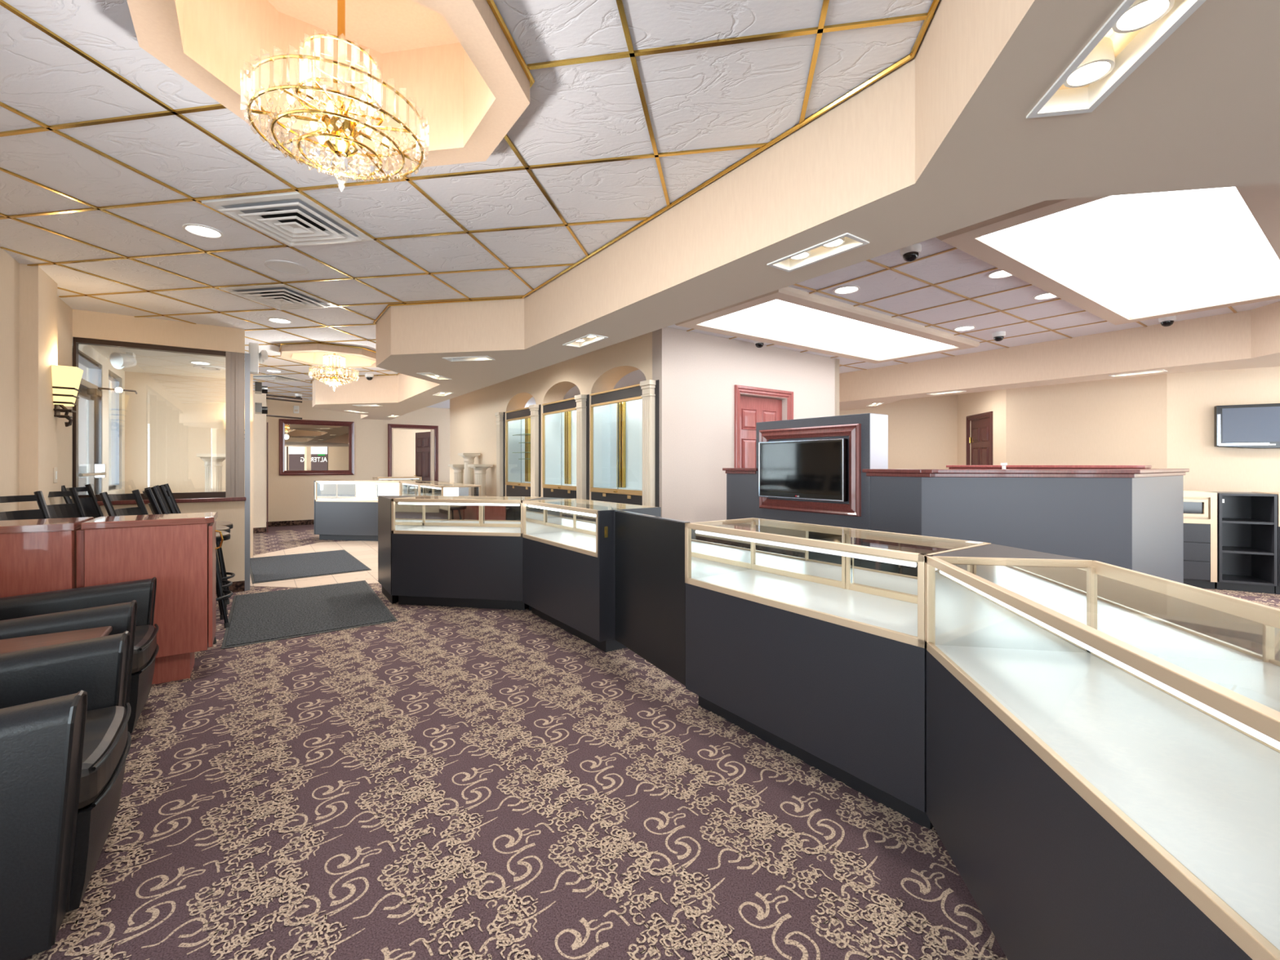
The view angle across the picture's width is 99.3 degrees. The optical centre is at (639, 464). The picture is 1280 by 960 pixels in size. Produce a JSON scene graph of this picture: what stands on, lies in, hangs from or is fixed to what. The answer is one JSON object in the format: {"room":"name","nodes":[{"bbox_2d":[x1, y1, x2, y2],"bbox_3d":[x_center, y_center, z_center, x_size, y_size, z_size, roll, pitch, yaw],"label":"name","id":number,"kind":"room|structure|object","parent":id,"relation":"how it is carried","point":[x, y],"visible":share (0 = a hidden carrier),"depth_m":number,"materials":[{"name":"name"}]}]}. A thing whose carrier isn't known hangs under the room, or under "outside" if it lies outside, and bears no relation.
{"room":"shop","nodes":[
{"label":"shop","id":0,"kind":"room"},
{"bbox_2d":[19,263,57,510],"bbox_3d":[-4.382,-0.048,3.964,0.090,2.685,0.460,0,0,-35],"label":"wall","id":1,"kind":"structure","parent":0,"point":[37,290],"depth_m":3.80,"materials":[{"name":"paint"}]},
{"bbox_2d":[51,364,83,426],"bbox_3d":[-4.405,-0.517,4.187,0.130,0.455,0.245,0,0,-35],"label":"wall sconce","id":2,"kind":"object","parent":1,"relation":"attached to","point":[66,380],"visible":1,"depth_m":4.12,"materials":[{"name":"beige glass"}]},
{"bbox_2d":[0,248,124,511],"bbox_3d":[-2.761,-0.048,1.480,0.150,2.685,13.053,0,0,-35],"label":"wall","id":3,"kind":"structure","parent":0,"point":[9,266],"depth_m":3.75,"materials":[{"name":"paint"}]},
{"bbox_2d":[78,351,137,494],"bbox_3d":[-5.406,0.215,5.474,0.368,2.560,1.402,0,0,-35],"label":"door","id":4,"kind":"structure","parent":3,"relation":"in","point":[91,390],"depth_m":5.71,"materials":[{"name":"grey metal"}]},
{"bbox_2d":[108,374,119,488],"bbox_3d":[-6.200,-0.385,6.349,0.070,1.360,0.764,0,0,-35],"label":"window","id":5,"kind":"structure","parent":3,"relation":"in","point":[114,383],"depth_m":6.62,"materials":[{"name":"glass"}]},
{"bbox_2d":[72,309,244,354],"bbox_3d":[-4.592,-1.268,5.255,1.244,0.245,0.100,0,0,-35],"label":"wall header","id":6,"kind":"structure","parent":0,"point":[86,324],"depth_m":5.18,"materials":[{"name":"paint"}]},
{"bbox_2d":[72,337,244,501],"bbox_3d":[-4.593,-0.406,5.254,1.242,1.478,0.100,0,0,-35],"label":"window","id":7,"kind":"structure","parent":6,"relation":"in","point":[234,362],"depth_m":5.50,"materials":[{"name":"brown wood"}]},
{"bbox_2d":[244,353,249,591],"bbox_3d":[-4.299,0.075,5.955,0.045,2.440,0.900,0,0,-35],"label":"door","id":8,"kind":"structure","parent":6,"relation":"in","point":[246,355],"depth_m":5.59,"materials":[{"name":"grey metal"}]},
{"bbox_2d":[248,342,267,373],"bbox_3d":[-4.045,-1.120,5.759,0.166,0.310,0.160,0,0,-35],"label":"emergency light","id":9,"kind":"object","parent":6,"relation":"attached to","point":[255,357],"visible":0.95,"depth_m":5.69,"materials":[{"name":"white plastic"}]},
{"bbox_2d":[88,344,244,380],"bbox_3d":[-5.311,-1.200,6.253,1.230,0.050,2.319,0,0,-35],"label":"ceiling","id":10,"kind":"structure","parent":0,"point":[148,361],"depth_m":6.22,"materials":[{"name":"white paint"}]},
{"bbox_2d":[109,351,137,368],"bbox_3d":[-5.216,-1.048,5.479,0.197,0.174,0.332,0,0,-35],"label":"floodlight","id":11,"kind":"object","parent":10,"relation":"attached to","point":[117,360],"visible":1,"depth_m":5.39,"materials":[{"name":"white plastic"}]},
{"bbox_2d":[93,501,244,582],"bbox_3d":[-4.592,0.833,5.255,1.244,0.925,0.100,0,0,-35],"label":"wall","id":12,"kind":"structure","parent":0,"point":[233,512],"depth_m":5.51,"materials":[{"name":"paint"}]},
{"bbox_2d":[97,496,245,505],"bbox_3d":[-4.584,0.351,5.255,1.256,0.037,0.150,0,0,-35],"label":"trim","id":13,"kind":"structure","parent":12,"relation":"on","point":[230,499],"depth_m":5.31,"materials":[{"name":"brown wood"}]},
{"bbox_2d":[124,371,253,557],"bbox_3d":[-5.978,-0.048,7.263,1.315,2.685,0.100,0,0,-35],"label":"wall","id":14,"kind":"structure","parent":0,"point":[171,419],"depth_m":7.12,"materials":[{"name":"paint"}]},
{"bbox_2d":[253,391,266,528],"bbox_3d":[-7.918,-0.048,10.445,1.195,2.685,1.100,0,0,-35],"label":"wall","id":15,"kind":"structure","parent":0,"point":[259,420],"depth_m":10.28,"materials":[{"name":"paint"}]},
{"bbox_2d":[249,540,378,587],"bbox_3d":[-4.676,1.293,7.120,3.368,0.004,3.934,0,0,-31],"label":"floor tile","id":16,"kind":"structure","parent":0,"point":[359,549],"depth_m":7.26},
{"bbox_2d":[196,453,225,492],"bbox_3d":[-5.298,0.580,6.750,0.310,1.430,0.310,0,0,-35],"label":"pedestal","id":17,"kind":"object","parent":16,"relation":"on","point":[213,464],"visible":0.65,"depth_m":6.68,"materials":[{"name":"beige paint"}]},
{"bbox_2d":[249,549,371,583],"bbox_3d":[-4.330,1.284,7.045,1.193,0.011,2.015,0,0,-37],"label":"floor mat","id":18,"kind":"object","parent":16,"relation":"on","point":[290,566],"visible":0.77,"depth_m":6.85,"materials":[{"name":"grey rubber"}]},
{"bbox_2d":[266,398,449,521],"bbox_3d":[-5.923,-0.072,12.708,6.788,2.735,0.140,0,0,-35],"label":"wall","id":19,"kind":"structure","parent":0,"point":[290,498],"depth_m":12.01,"materials":[{"name":"paint"}]},
{"bbox_2d":[279,418,354,475],"bbox_3d":[-7.008,-0.366,11.822,1.410,1.193,0.045,0,0,-35],"label":"window","id":20,"kind":"structure","parent":19,"relation":"in","point":[306,446],"depth_m":11.81,"materials":[{"name":"brown wood"}]},
{"bbox_2d":[387,423,438,481],"bbox_3d":[-5.672,0.273,13.352,1.136,2.445,0.965,0,0,-35],"label":"door","id":21,"kind":"structure","parent":19,"relation":"in","point":[422,439],"depth_m":13.43,"materials":[{"name":"brown wood"}]},
{"bbox_2d":[392,428,430,476],"bbox_3d":[-6.418,-0.048,15.110,4.243,2.685,0.100,0,0,-35],"label":"wall","id":22,"kind":"structure","parent":0,"point":[403,440],"depth_m":14.99,"materials":[{"name":"paint"}]},
{"bbox_2d":[0,0,934,399],"bbox_3d":[-2.798,-1.386,4.237,3.586,0.008,17.279,0,0,-34],"label":"grid","id":23,"kind":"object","parent":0,"point":[819,30],"depth_m":2.63,"materials":[{"name":"gold metal"}]},
{"bbox_2d":[449,326,684,519],"bbox_3d":[-1.747,-0.048,8.462,0.301,2.685,7.200,0,0,-35],"label":"wall","id":24,"kind":"structure","parent":0,"point":[473,419],"depth_m":7.89,"materials":[{"name":"paint"}]},
{"bbox_2d":[494,412,505,496],"bbox_3d":[-2.291,0.220,8.889,0.092,2.150,0.212,0,0,-35],"label":"wall column","id":25,"kind":"structure","parent":24,"relation":"attached to","point":[500,416],"depth_m":8.85,"materials":[{"name":"beige paint"}]},
{"bbox_2d":[528,404,541,497],"bbox_3d":[-1.508,0.220,7.788,0.092,2.150,0.212,0,0,-35],"label":"wall column","id":26,"kind":"structure","parent":24,"relation":"attached to","point":[535,410],"depth_m":7.75,"materials":[{"name":"beige paint"}]},
{"bbox_2d":[574,394,589,499],"bbox_3d":[-0.716,0.220,6.676,0.092,2.150,0.212,0,0,-35],"label":"wall column","id":27,"kind":"structure","parent":24,"relation":"attached to","point":[582,401],"depth_m":6.64,"materials":[{"name":"beige paint"}]},
{"bbox_2d":[310,0,939,382],"bbox_3d":[-1.816,-1.384,4.363,3.044,0.017,16.183,0,0,-23],"label":"trim","id":28,"kind":"structure","parent":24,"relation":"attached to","point":[935,3],"depth_m":2.43,"materials":[{"name":"gold metal"}]},
{"bbox_2d":[640,379,658,506],"bbox_3d":[0.094,0.220,5.538,0.092,2.150,0.212,0,0,-35],"label":"wall column","id":29,"kind":"structure","parent":24,"relation":"attached to","point":[650,388],"depth_m":5.51,"materials":[{"name":"white paint"}]},
{"bbox_2d":[0,0,1279,408],"bbox_3d":[-1.429,-1.390,6.274,22.100,0.001,19.100,0,0,10],"label":"ceiling","id":30,"kind":"structure","parent":0,"point":[752,92],"depth_m":2.62,"materials":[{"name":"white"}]},
{"bbox_2d":[182,223,223,238],"bbox_3d":[-2.591,-1.385,3.224,0.190,0.009,0.190,0,0,10],"label":"recessed light","id":31,"kind":"object","parent":30,"relation":"in","point":[202,230],"visible":1,"depth_m":3.22,"materials":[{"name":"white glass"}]},
{"bbox_2d":[218,284,338,310],"bbox_3d":[-2.965,-1.367,4.499,0.584,0.046,0.584,0,0,10],"label":"ceiling vent","id":32,"kind":"object","parent":30,"relation":"in","point":[278,296],"visible":1,"depth_m":4.43,"materials":[{"name":"grey"}]},
{"bbox_2d":[263,259,309,274],"bbox_3d":[-2.481,-1.385,3.821,0.270,0.010,0.270,0,0,10],"label":"ceiling speaker","id":33,"kind":"object","parent":30,"relation":"attached to","point":[282,266],"visible":1,"depth_m":3.81,"materials":[{"name":"white"}]},
{"bbox_2d":[201,191,373,246],"bbox_3d":[-1.972,-1.367,3.100,0.584,0.046,0.584,0,0,10],"label":"ceiling vent","id":34,"kind":"object","parent":30,"relation":"in","point":[291,219],"visible":1,"depth_m":3.02,"materials":[{"name":"grey"}]},
{"bbox_2d":[126,0,529,170],"bbox_3d":[-0.976,-1.515,1.822,1.100,0.430,1.100,0,0,10],"label":"ceiling recess","id":35,"kind":"structure","parent":30,"relation":"attached to","point":[454,57],"depth_m":2.08,"materials":[{"name":"paint"}]},
{"bbox_2d":[241,0,428,191],"bbox_3d":[-0.991,-1.317,1.802,0.541,0.823,0.541,0,0,10],"label":"chandelier","id":36,"kind":"object","parent":35,"relation":"hanging from","point":[343,130],"visible":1,"depth_m":1.76,"materials":[{"name":"gold metal"}]},
{"bbox_2d":[280,343,376,368],"bbox_3d":[-3.794,-1.515,6.743,1.100,0.430,1.100,0,0,10],"label":"trim","id":37,"kind":"structure","parent":30,"relation":"attached to","point":[308,353],"depth_m":6.68,"materials":[{"name":"paint"}]},
{"bbox_2d":[309,353,357,390],"bbox_3d":[-3.794,-1.317,6.743,0.541,0.823,0.541,0,0,10],"label":"chandelier","id":38,"kind":"object","parent":37,"relation":"hanging from","point":[334,374],"visible":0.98,"depth_m":6.71,"materials":[{"name":"gold metal"}]},
{"bbox_2d":[486,0,534,88],"bbox_3d":[-0.976,-1.382,1.822,1.132,0.019,1.132,0,0,10],"label":"trim","id":39,"kind":"structure","parent":30,"relation":"attached to","point":[495,11],"depth_m":1.76,"materials":[{"name":"gold metal"}]},
{"bbox_2d":[675,286,979,363],"bbox_3d":[2.088,-1.363,5.689,3.420,0.055,1.280,0,0,-35],"label":"skylight","id":40,"kind":"object","parent":30,"relation":"attached to","point":[788,317],"visible":0.9,"depth_m":5.41,"materials":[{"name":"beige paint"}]},
{"bbox_2d":[702,299,953,359],"bbox_3d":[2.088,-1.359,5.689,3.100,0.006,0.960,0,0,-35],"label":"diffuser","id":41,"kind":"object","parent":40,"relation":"attached to","point":[782,321],"depth_m":5.55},
{"bbox_2d":[936,183,1279,324],"bbox_3d":[3.536,-1.363,3.704,3.420,0.055,1.300,0,0,-35],"label":"skylight","id":42,"kind":"object","parent":30,"relation":"attached to","point":[1118,260],"visible":0.75,"depth_m":3.42,"materials":[{"name":"glass"}]},
{"bbox_2d":[20,524,1279,959],"bbox_3d":[0.227,1.353,5.995,25.458,0.124,19.100,0,0,10],"label":"floor","id":43,"kind":"structure","parent":0,"point":[433,782],"depth_m":1.94,"materials":[{"name":"carpet"}]},
{"bbox_2d":[0,490,51,520],"bbox_3d":[-3.749,0.736,3.466,0.550,1.123,0.434,0,0,-4],"label":"bar stool","id":44,"kind":"object","parent":43,"relation":"on","point":[42,513],"visible":0.06,"depth_m":3.54,"materials":[{"name":"black wood"}]},
{"bbox_2d":[0,516,93,597],"bbox_3d":[-3.425,0.807,2.990,0.522,0.976,0.450,0,0,-35],"label":"desk","id":45,"kind":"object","parent":43,"relation":"on","point":[37,556],"depth_m":2.89,"materials":[{"name":"brown wood"}]},
{"bbox_2d":[0,516,93,533],"bbox_3d":[-3.425,0.338,2.990,0.522,0.038,0.450,0,0,-35],"label":"countertop","id":46,"kind":"structure","parent":45,"relation":"on","point":[6,526],"depth_m":2.94,"materials":[{"name":"brown wood"}]},
{"bbox_2d":[0,626,112,653],"bbox_3d":[-2.425,0.995,2.018,0.620,0.600,0.380,0,0,-35],"label":"side table","id":47,"kind":"object","parent":43,"relation":"on","point":[8,645],"visible":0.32,"depth_m":2.17,"materials":[{"name":"brown wood"}]},
{"bbox_2d":[0,631,131,959],"bbox_3d":[-2.051,0.915,1.548,0.854,0.760,0.814,0,0,-35],"label":"armchair","id":48,"kind":"object","parent":43,"relation":"on","point":[65,740],"visible":1,"depth_m":1.47,"materials":[{"name":"black leather"}]},
{"bbox_2d":[78,706,127,808],"bbox_3d":[-1.973,0.930,1.603,0.644,0.130,0.520,0,0,-35],"label":"seat cushion","id":49,"kind":"object","parent":48,"relation":"on","point":[104,756],"depth_m":1.69,"materials":[{"name":"leather"}]},
{"bbox_2d":[46,487,86,518],"bbox_3d":[-4.088,0.736,4.035,0.550,1.123,0.434,0,0,-8],"label":"bar stool","id":50,"kind":"object","parent":43,"relation":"on","point":[75,509],"visible":0.12,"depth_m":4.10,"materials":[{"name":"black wood"}]},
{"bbox_2d":[0,577,159,733],"bbox_3d":[-2.836,0.915,2.547,0.854,0.760,0.784,0,0,-35],"label":"armchair","id":51,"kind":"object","parent":43,"relation":"on","point":[128,606],"visible":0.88,"depth_m":2.66,"materials":[{"name":"black leather"}]},
{"bbox_2d":[131,624,156,674],"bbox_3d":[-2.759,0.930,2.602,0.644,0.130,0.490,0,0,-35],"label":"seat cushion","id":52,"kind":"object","parent":51,"relation":"on","point":[144,650],"depth_m":2.67,"materials":[{"name":"leather"}]},
{"bbox_2d":[75,529,84,587],"bbox_3d":[-3.118,0.830,3.031,0.030,0.930,0.040,0,0,-35],"label":"post","id":53,"kind":"object","parent":43,"relation":"on","point":[79,533],"visible":0.29,"depth_m":3.02,"materials":[{"name":"brown wood"}]},
{"bbox_2d":[61,484,103,517],"bbox_3d":[-4.703,0.736,4.827,0.550,1.123,0.434,0,0,-18],"label":"bar stool","id":54,"kind":"object","parent":43,"relation":"on","point":[91,507],"visible":0.07,"depth_m":4.87,"materials":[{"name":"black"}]},
{"bbox_2d":[80,511,223,684],"bbox_3d":[-2.943,0.807,3.334,0.610,0.976,0.450,0,0,-35],"label":"desk","id":55,"kind":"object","parent":43,"relation":"on","point":[179,550],"depth_m":3.21,"materials":[{"name":"brown wood"}]},
{"bbox_2d":[80,511,217,529],"bbox_3d":[-2.957,0.338,3.323,0.574,0.038,0.450,0,0,-35],"label":"countertop","id":56,"kind":"structure","parent":55,"relation":"on","point":[170,519],"depth_m":3.20,"materials":[{"name":"brown wood"}]},
{"bbox_2d":[99,489,216,644],"bbox_3d":[-3.256,0.736,3.718,0.550,1.123,0.434,0,0,-16],"label":"bar stool","id":57,"kind":"object","parent":43,"relation":"on","point":[141,509],"visible":0.17,"depth_m":3.69,"materials":[{"name":"black metal"}]},
{"bbox_2d":[142,487,232,628],"bbox_3d":[-3.551,0.736,4.284,0.550,1.123,0.434,0,0,-42],"label":"bar stool","id":58,"kind":"object","parent":43,"relation":"on","point":[153,505],"visible":0.33,"depth_m":4.30,"materials":[{"name":"black metal"}]},
{"bbox_2d":[150,484,232,614],"bbox_3d":[-3.844,0.736,4.670,0.550,1.123,0.434,0,0,-38],"label":"bar stool","id":59,"kind":"object","parent":43,"relation":"on","point":[156,490],"visible":0.23,"depth_m":4.67,"materials":[{"name":"black metal"}]},
{"bbox_2d":[159,483,235,604],"bbox_3d":[-4.098,0.736,5.041,0.550,1.123,0.434,0,0,-35],"label":"bar stool","id":60,"kind":"object","parent":43,"relation":"on","point":[166,492],"visible":0.32,"depth_m":5.04,"materials":[{"name":"black metal"}]},
{"bbox_2d":[221,580,397,648],"bbox_3d":[-3.000,1.288,4.933,1.171,0.011,1.932,0,0,-34],"label":"floor mat","id":61,"kind":"object","parent":43,"relation":"on","point":[278,615],"visible":1,"depth_m":4.68,"materials":[{"name":"grey rubber"}]},
{"bbox_2d":[314,480,413,541],"bbox_3d":[-4.740,0.785,9.425,1.616,1.020,0.524,0,0,10],"label":"display case","id":62,"kind":"object","parent":43,"relation":"on","point":[344,509],"visible":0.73,"depth_m":9.26,"materials":[{"name":"black laminate"}]},
{"bbox_2d":[317,482,336,499],"bbox_3d":[-5.505,0.456,9.552,0.004,0.309,0.468,0,0,10],"label":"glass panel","id":63,"kind":"object","parent":62,"relation":"on","point":[325,491],"depth_m":9.55,"materials":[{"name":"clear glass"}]},
{"bbox_2d":[377,495,420,604],"bbox_3d":[-2.476,0.804,5.258,0.491,0.981,0.511,0,0,10],"label":"cabinet filler","id":64,"kind":"object","parent":43,"relation":"on","point":[384,535],"visible":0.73,"depth_m":5.22,"materials":[{"name":"black laminate"}]},
{"bbox_2d":[400,480,448,495],"bbox_3d":[-3.417,0.785,8.682,0.524,1.020,1.210,0,0,-35],"label":"display case","id":65,"kind":"object","parent":43,"relation":"on","point":[410,487],"visible":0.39,"depth_m":9.07,"materials":[{"name":"clear glass"}]},
{"bbox_2d":[402,482,431,495],"bbox_3d":[-3.759,0.456,9.160,0.468,0.309,0.004,0,0,-35],"label":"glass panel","id":66,"kind":"object","parent":65,"relation":"on","point":[407,490],"depth_m":9.09,"materials":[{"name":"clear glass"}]},
{"bbox_2d":[418,482,481,496],"bbox_3d":[-2.708,0.785,7.686,0.524,1.020,1.210,0,0,-35],"label":"display case","id":67,"kind":"object","parent":43,"relation":"on","point":[453,489],"visible":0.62,"depth_m":7.32,"materials":[{"name":"clear glass"}]},
{"bbox_2d":[420,484,453,495],"bbox_3d":[-3.051,0.456,8.164,0.468,0.309,0.004,0,0,-35],"label":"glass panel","id":68,"kind":"object","parent":67,"relation":"on","point":[424,491],"depth_m":8.11,"materials":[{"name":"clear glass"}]},
{"bbox_2d":[443,487,479,496],"bbox_3d":[-2.369,0.456,7.206,0.468,0.309,0.004,0,0,-35],"label":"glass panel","id":69,"kind":"object","parent":67,"relation":"on","point":[454,491],"depth_m":7.21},
{"bbox_2d":[391,495,541,610],"bbox_3d":[-1.603,0.802,5.115,1.268,0.985,0.524,0,0,10],"label":"display case","id":70,"kind":"object","parent":43,"relation":"on","point":[447,550],"visible":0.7,"depth_m":4.91,"materials":[{"name":"black laminate"}]},
{"bbox_2d":[395,497,423,530],"bbox_3d":[-2.211,0.473,5.215,0.004,0.274,0.468,0,0,10],"label":"glass panel","id":71,"kind":"object","parent":70,"relation":"on","point":[406,516],"depth_m":5.19,"materials":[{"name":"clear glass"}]},
{"bbox_2d":[457,453,479,484],"bbox_3d":[-3.053,0.545,9.701,0.300,1.500,0.300,0,0,-35],"label":"pedestal","id":72,"kind":"object","parent":43,"relation":"on","point":[468,458],"visible":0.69,"depth_m":9.63,"materials":[{"name":"beige paint"}]},
{"bbox_2d":[467,464,493,496],"bbox_3d":[-2.695,0.645,9.174,0.320,1.300,0.320,0,0,-35],"label":"pedestal","id":73,"kind":"object","parent":43,"relation":"on","point":[480,473],"visible":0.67,"depth_m":9.10,"materials":[{"name":"beige paint"}]},
{"bbox_2d":[505,407,530,496],"bbox_3d":[-1.730,0.220,8.403,0.320,2.150,1.137,0,0,-35],"label":"display cabinet","id":74,"kind":"object","parent":43,"relation":"on","point":[517,422],"depth_m":8.78,"materials":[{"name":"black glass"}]},
{"bbox_2d":[542,397,576,498],"bbox_3d":[-0.952,0.220,7.310,0.320,2.150,1.083,0,0,-35],"label":"display cabinet","id":75,"kind":"object","parent":43,"relation":"on","point":[560,415],"depth_m":7.61,"materials":[{"name":"black glass"}]},
{"bbox_2d":[522,498,661,652],"bbox_3d":[-0.433,0.802,4.338,0.524,0.985,1.296,0,0,-35],"label":"display case","id":76,"kind":"object","parent":43,"relation":"on","point":[568,544],"visible":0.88,"depth_m":4.11,"materials":[{"name":"black laminate"}]},
{"bbox_2d":[525,501,573,534],"bbox_3d":[-0.800,0.473,4.851,0.468,0.274,0.004,0,0,-35],"label":"glass panel","id":77,"kind":"object","parent":76,"relation":"on","point":[538,521],"depth_m":4.84,"materials":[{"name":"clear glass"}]},
{"bbox_2d":[590,383,642,505],"bbox_3d":[-0.158,0.220,6.196,0.320,2.150,1.138,0,0,-35],"label":"display cabinet","id":78,"kind":"object","parent":43,"relation":"on","point":[617,412],"depth_m":6.43,"materials":[{"name":"black glass"}]},
{"bbox_2d":[684,517,991,830],"bbox_3d":[0.820,0.802,2.530,0.524,0.985,1.268,0,0,-35],"label":"display case","id":79,"kind":"object","parent":43,"relation":"on","point":[807,639],"visible":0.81,"depth_m":2.36,"materials":[{"name":"black laminate"}]},
{"bbox_2d":[614,510,689,685],"bbox_3d":[0.053,0.752,3.321,0.033,0.885,0.902,0,0,-28],"label":"gate","id":80,"kind":"object","parent":79,"relation":"attached to","point":[650,584],"visible":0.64,"depth_m":3.25,"materials":[{"name":"black laminate"}]},
{"bbox_2d":[691,522,751,578],"bbox_3d":[0.460,0.473,3.032,0.468,0.274,0.004,0,0,-35],"label":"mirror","id":81,"kind":"object","parent":79,"relation":"on","point":[712,556],"depth_m":3.02,"materials":[{"name":"mirror"}]},
{"bbox_2d":[932,543,1086,568],"bbox_3d":[1.262,0.804,2.001,0.503,0.981,0.359,0,0,10],"label":"cabinet filler","id":82,"kind":"object","parent":43,"relation":"on","point":[992,550],"visible":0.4,"depth_m":1.91,"materials":[{"name":"black laminate"}]},
{"bbox_2d":[924,555,1279,959],"bbox_3d":[1.079,0.802,0.917,0.519,0.985,1.830,0,0,10],"label":"display case","id":83,"kind":"object","parent":43,"relation":"on","point":[1103,740],"visible":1,"depth_m":1.21,"materials":[{"name":"black laminate"}]},
{"bbox_2d":[935,564,1088,653],"bbox_3d":[1.226,0.473,1.802,0.463,0.274,0.004,0,0,10],"label":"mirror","id":84,"kind":"object","parent":83,"relation":"on","point":[965,618],"depth_m":1.80,"materials":[{"name":"mirror"}]},
{"bbox_2d":[1183,490,1217,589],"bbox_3d":[5.758,0.792,5.988,0.705,1.005,0.508,0,0,28],"label":"base cabinet","id":85,"kind":"object","parent":43,"relation":"on","point":[1200,508],"visible":0.41,"depth_m":5.67,"materials":[{"name":"black laminate"}]},
{"bbox_2d":[1207,491,1277,593],"bbox_3d":[6.260,0.795,5.702,0.420,1.000,0.450,0,0,28],"label":"bookcase","id":86,"kind":"object","parent":43,"relation":"on","point":[1247,522],"visible":0.78,"depth_m":5.65,"materials":[{"name":"black laminate"}]},
{"bbox_2d":[1251,491,1279,594],"bbox_3d":[6.776,0.792,5.457,0.705,1.005,0.508,0,0,28],"label":"base cabinet","id":87,"kind":"object","parent":43,"relation":"on","point":[1277,588],"visible":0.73,"depth_m":5.41,"materials":[{"name":"black laminate"}]},
{"bbox_2d":[652,326,839,525],"bbox_3d":[1.376,-0.048,6.364,2.956,2.685,0.160,0,0,-35],"label":"wall","id":88,"kind":"structure","parent":0,"point":[710,366],"depth_m":5.81,"materials":[{"name":"paint"}]},
{"bbox_2d":[734,384,793,467],"bbox_3d":[1.418,0.305,6.353,0.975,2.380,0.161,0,0,-35],"label":"door","id":89,"kind":"structure","parent":88,"relation":"in","point":[748,411],"depth_m":6.27,"materials":[{"name":"red wood"}]},
{"bbox_2d":[312,0,1279,420],"bbox_3d":[0.596,-1.173,4.095,19.185,0.435,12.413,0,0,41],"label":"ceiling","id":90,"kind":"structure","parent":0,"point":[944,142],"depth_m":2.11,"materials":[{"name":"paint"}]},
{"bbox_2d":[562,333,608,347],"bbox_3d":[-0.426,-1.017,4.189,0.160,0.136,0.430,0,0,-35],"label":"recessed light","id":91,"kind":"object","parent":90,"relation":"in","point":[589,339],"visible":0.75,"depth_m":4.24,"materials":[{"name":"white metal"}]},
{"bbox_2d":[766,232,869,271],"bbox_3d":[0.794,-1.017,2.457,0.160,0.136,0.430,0,0,-35],"label":"recessed light","id":92,"kind":"object","parent":90,"relation":"in","point":[846,242],"visible":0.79,"depth_m":2.48,"materials":[{"name":"white metal"}]},
{"bbox_2d":[1026,0,1206,118],"bbox_3d":[1.102,-1.017,1.265,0.160,0.136,0.430,0,0,10],"label":"recessed light","id":93,"kind":"object","parent":90,"relation":"in","point":[1136,28],"visible":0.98,"depth_m":1.31,"materials":[{"name":"white metal"}]},
{"bbox_2d":[839,394,957,469],"bbox_3d":[4.024,-0.048,10.356,3.700,2.685,0.100,0,0,10],"label":"wall","id":94,"kind":"structure","parent":0,"point":[922,432],"depth_m":10.10,"materials":[{"name":"paint"}]},
{"bbox_2d":[722,413,1189,583],"bbox_3d":[2.640,0.452,4.896,2.444,1.687,2.916,0,0,-35],"label":"wall","id":95,"kind":"structure","parent":0,"point":[1128,517],"depth_m":3.81,"materials":[{"name":"paint"}]},
{"bbox_2d":[758,438,848,502],"bbox_3d":[1.355,0.043,4.594,0.076,0.495,0.867,0,0,-35],"label":"television","id":96,"kind":"object","parent":95,"relation":"attached to","point":[815,469],"visible":1,"depth_m":4.51,"materials":[{"name":"black plastic"}]},
{"bbox_2d":[759,423,861,516],"bbox_3d":[1.391,0.042,4.581,0.044,0.713,1.010,0,0,-35],"label":"picture frame","id":97,"kind":"object","parent":95,"relation":"attached to","point":[852,432],"depth_m":4.43,"materials":[{"name":"brown wood"}]},
{"bbox_2d":[686,247,1237,369],"bbox_3d":[1.376,-1.386,6.380,4.950,0.008,12.030,0,0,-35],"label":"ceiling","id":98,"kind":"structure","parent":0,"point":[887,268],"depth_m":4.68,"materials":[{"name":"gold metal"}]},
{"bbox_2d":[957,389,1005,465],"bbox_3d":[5.740,-0.048,9.104,0.100,2.685,1.800,0,0,10],"label":"wall","id":99,"kind":"structure","parent":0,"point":[978,402],"depth_m":8.88,"materials":[{"name":"paint"}]},
{"bbox_2d":[966,411,992,465],"bbox_3d":[5.720,0.323,9.087,0.134,2.345,0.920,0,0,10],"label":"door","id":100,"kind":"structure","parent":99,"relation":"attached to","point":[980,439],"depth_m":9.08,"materials":[{"name":"brown wood"}]},
{"bbox_2d":[1005,373,1167,468],"bbox_3d":[6.095,-0.048,7.526,0.100,2.685,1.779,0,0,-35],"label":"wall","id":101,"kind":"structure","parent":0,"point":[1119,421],"depth_m":7.40,"materials":[{"name":"paint"}]},
{"bbox_2d":[1167,366,1279,492],"bbox_3d":[8.070,-0.048,5.976,3.400,2.685,0.100,0,0,30],"label":"wall","id":102,"kind":"structure","parent":0,"point":[1192,397],"depth_m":6.57,"materials":[{"name":"paint"}]},
{"bbox_2d":[1213,403,1279,448],"bbox_3d":[7.304,-0.446,6.299,0.920,0.518,0.093,0,0,30],"label":"television","id":103,"kind":"object","parent":102,"relation":"attached to","point":[1249,425],"visible":1,"depth_m":6.36,"materials":[{"name":"black plastic"}]},
{"label":"outside","id":104,"kind":"structure","parent":0,"visible":0},
{"bbox_3d":[-13.142,1.460,6.267,32.000,0.070,32.000,0,0,10],"label":"ground","id":105,"kind":"structure","parent":104,"visible":0},
{"bbox_2d":[78,396,86,466],"bbox_3d":[-13.669,-2.085,13.971,0.300,7.000,13.000,0,0,-35],"label":"brick wall","id":106,"kind":"structure","parent":105,"relation":"on","point":[82,402],"depth_m":11.24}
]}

